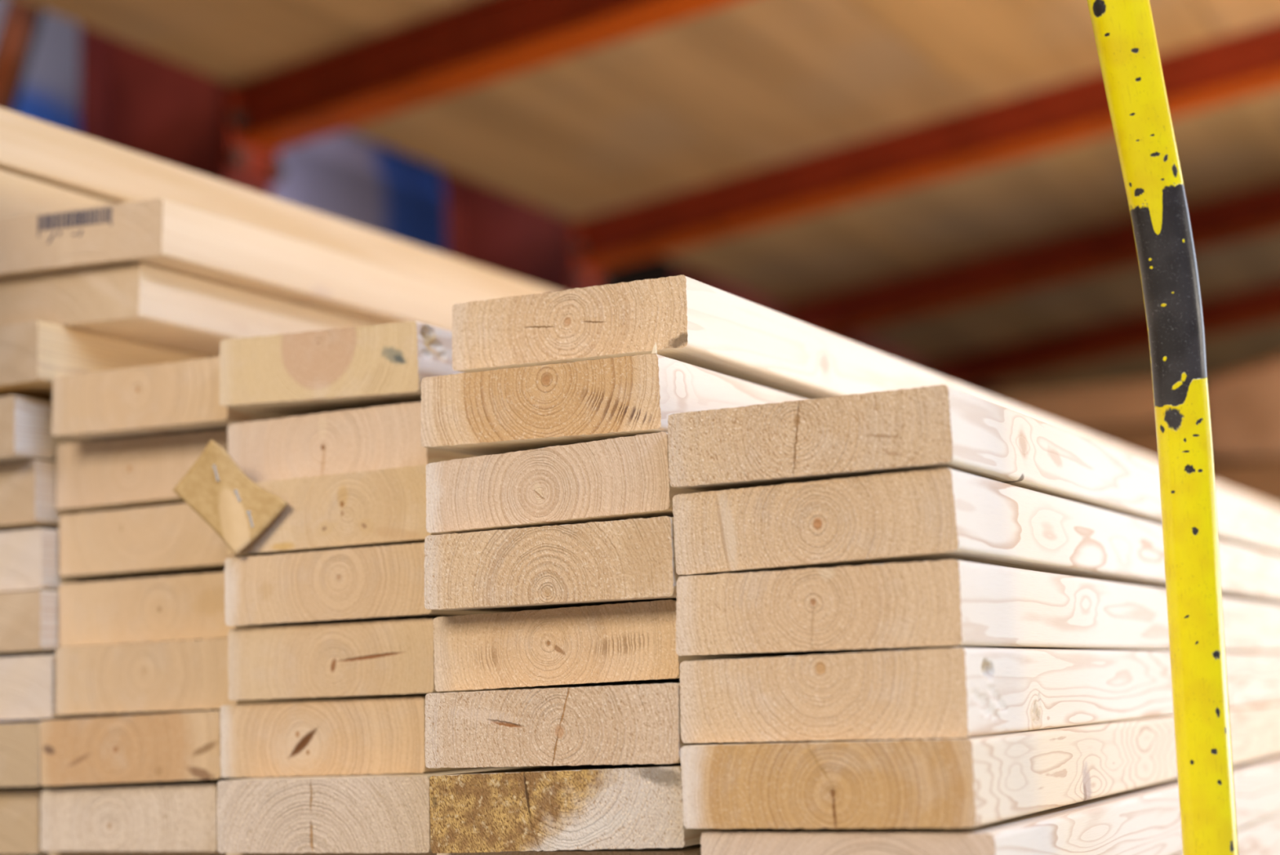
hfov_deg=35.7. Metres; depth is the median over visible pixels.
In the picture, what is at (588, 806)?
plank
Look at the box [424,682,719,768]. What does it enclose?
plank
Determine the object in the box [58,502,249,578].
plank
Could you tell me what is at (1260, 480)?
brown timber
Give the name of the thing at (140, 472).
plank
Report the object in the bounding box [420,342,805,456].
plank
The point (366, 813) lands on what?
plank
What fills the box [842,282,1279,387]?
metal beam
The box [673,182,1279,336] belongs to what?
metal beam
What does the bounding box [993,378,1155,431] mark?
brown timber
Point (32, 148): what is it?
plank
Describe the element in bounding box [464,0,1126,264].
ceiling panel
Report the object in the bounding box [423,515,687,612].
plank
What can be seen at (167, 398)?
plank
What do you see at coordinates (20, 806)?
plank
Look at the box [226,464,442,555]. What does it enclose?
plank
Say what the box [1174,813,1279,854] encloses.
plank
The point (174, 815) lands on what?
plank
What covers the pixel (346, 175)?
pallet
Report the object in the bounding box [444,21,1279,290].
metal beam
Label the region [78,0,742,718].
metal beam
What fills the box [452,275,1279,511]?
plank
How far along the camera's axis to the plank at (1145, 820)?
1.00 m
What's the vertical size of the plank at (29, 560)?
0.041 m
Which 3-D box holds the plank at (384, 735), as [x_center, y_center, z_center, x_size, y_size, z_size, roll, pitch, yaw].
[0.501,0.337,2.489,0.148,0.044,3.000,-6,-9,27]
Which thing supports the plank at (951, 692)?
on the plank at (971, 781)
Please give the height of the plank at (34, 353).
0.041 m
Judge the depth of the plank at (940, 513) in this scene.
0.99 m
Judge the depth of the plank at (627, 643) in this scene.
1.05 m
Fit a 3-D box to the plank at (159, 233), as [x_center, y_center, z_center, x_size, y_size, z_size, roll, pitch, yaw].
[0.298,0.026,2.662,0.148,0.039,3.013,-6,-9,27]
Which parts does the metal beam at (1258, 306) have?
plate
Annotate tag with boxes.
[173,439,288,554]
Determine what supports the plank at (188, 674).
on the plank at (184, 745)
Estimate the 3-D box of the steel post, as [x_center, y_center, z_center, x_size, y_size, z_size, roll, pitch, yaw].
[0.258,-0.094,1.001,0.102,0.927,0.138,-6,-9,27]
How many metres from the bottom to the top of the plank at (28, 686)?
0.042 m
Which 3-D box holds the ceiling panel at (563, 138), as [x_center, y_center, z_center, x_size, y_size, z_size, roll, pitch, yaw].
[-0.235,-0.608,3.957,0.495,0.075,3.840,-6,-9,27]
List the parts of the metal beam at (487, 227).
plate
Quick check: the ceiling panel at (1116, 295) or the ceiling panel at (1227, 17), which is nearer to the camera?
the ceiling panel at (1227, 17)
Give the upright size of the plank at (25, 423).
0.041 m
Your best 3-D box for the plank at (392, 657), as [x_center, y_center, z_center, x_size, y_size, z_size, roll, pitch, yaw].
[0.507,0.291,2.486,0.148,0.043,3.000,-6,-9,27]
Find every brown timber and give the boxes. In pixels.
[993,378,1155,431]
[1086,424,1158,459]
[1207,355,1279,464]
[1213,459,1279,506]
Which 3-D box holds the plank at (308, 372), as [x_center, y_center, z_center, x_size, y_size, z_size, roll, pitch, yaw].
[0.492,0.117,2.531,0.149,0.048,3.000,-6,-9,27]
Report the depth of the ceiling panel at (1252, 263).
6.01 m
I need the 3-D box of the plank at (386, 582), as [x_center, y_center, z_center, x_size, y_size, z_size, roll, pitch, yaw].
[0.505,0.247,2.487,0.148,0.041,3.000,-6,-9,27]
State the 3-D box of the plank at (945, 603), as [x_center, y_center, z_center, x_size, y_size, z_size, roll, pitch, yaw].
[0.773,0.243,2.285,0.150,0.041,3.000,-6,-9,27]
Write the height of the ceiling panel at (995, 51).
0.075 m
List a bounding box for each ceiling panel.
[20,0,948,305]
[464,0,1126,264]
[852,0,1279,220]
[856,296,1151,393]
[1008,265,1279,380]
[1193,0,1279,118]
[1195,231,1279,342]
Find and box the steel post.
[1086,0,1238,854]
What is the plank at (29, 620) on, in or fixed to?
on the plank at (28, 686)
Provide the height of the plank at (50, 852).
0.035 m
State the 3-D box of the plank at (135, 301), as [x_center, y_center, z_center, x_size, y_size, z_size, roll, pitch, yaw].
[0.282,0.067,2.673,0.146,0.038,3.011,-6,-9,27]
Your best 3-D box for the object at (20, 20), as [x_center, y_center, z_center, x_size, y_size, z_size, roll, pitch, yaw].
[-1.126,-0.048,3.058,0.050,1.504,0.601,-6,-9,27]
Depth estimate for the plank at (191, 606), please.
1.29 m
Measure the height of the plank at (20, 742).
0.041 m
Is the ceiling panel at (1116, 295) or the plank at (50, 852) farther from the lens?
the ceiling panel at (1116, 295)
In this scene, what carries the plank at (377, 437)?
on the plank at (384, 507)
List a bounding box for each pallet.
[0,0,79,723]
[271,129,446,253]
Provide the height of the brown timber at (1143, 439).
0.094 m
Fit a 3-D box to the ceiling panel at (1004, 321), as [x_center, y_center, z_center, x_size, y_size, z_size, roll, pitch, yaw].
[1.376,-0.246,7.049,0.495,0.075,3.150,-6,-9,27]
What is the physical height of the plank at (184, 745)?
0.044 m
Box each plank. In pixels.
[0,106,556,298]
[0,169,114,217]
[0,197,489,330]
[0,262,376,357]
[0,320,213,401]
[0,395,94,462]
[0,459,93,531]
[0,528,125,592]
[0,590,60,657]
[0,654,220,719]
[0,721,41,786]
[0,781,144,853]
[0,852,47,854]
[39,710,228,786]
[40,777,255,851]
[47,850,226,854]
[51,356,286,440]
[54,429,227,511]
[55,638,426,715]
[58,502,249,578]
[58,571,263,647]
[217,765,534,853]
[218,320,465,417]
[220,696,482,777]
[224,542,494,626]
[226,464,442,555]
[226,851,436,854]
[227,401,476,482]
[227,617,515,700]
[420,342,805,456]
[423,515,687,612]
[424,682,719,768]
[426,431,701,533]
[429,762,720,853]
[432,599,785,691]
[436,843,701,854]
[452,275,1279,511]
[667,384,1279,555]
[672,467,1279,604]
[675,559,1279,655]
[679,647,1279,742]
[680,702,1279,828]
[700,754,1279,854]
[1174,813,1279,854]
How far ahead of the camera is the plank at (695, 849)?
1.02 m
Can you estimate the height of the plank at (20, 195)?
0.038 m
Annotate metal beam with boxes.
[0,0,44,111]
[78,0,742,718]
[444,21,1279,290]
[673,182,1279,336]
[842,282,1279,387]
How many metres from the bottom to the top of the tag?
0.072 m
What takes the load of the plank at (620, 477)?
on the plank at (631, 560)
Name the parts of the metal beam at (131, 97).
plate, arm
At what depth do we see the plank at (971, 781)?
0.95 m
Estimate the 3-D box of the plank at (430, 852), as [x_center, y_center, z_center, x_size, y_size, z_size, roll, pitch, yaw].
[0.510,0.417,2.469,0.148,0.037,3.000,-6,-9,27]
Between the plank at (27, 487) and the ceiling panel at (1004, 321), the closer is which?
the plank at (27, 487)
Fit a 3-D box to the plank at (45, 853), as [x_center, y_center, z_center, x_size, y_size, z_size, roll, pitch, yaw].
[0.220,0.459,2.666,0.148,0.034,3.000,-6,-9,27]
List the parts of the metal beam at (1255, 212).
plate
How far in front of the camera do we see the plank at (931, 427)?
0.99 m

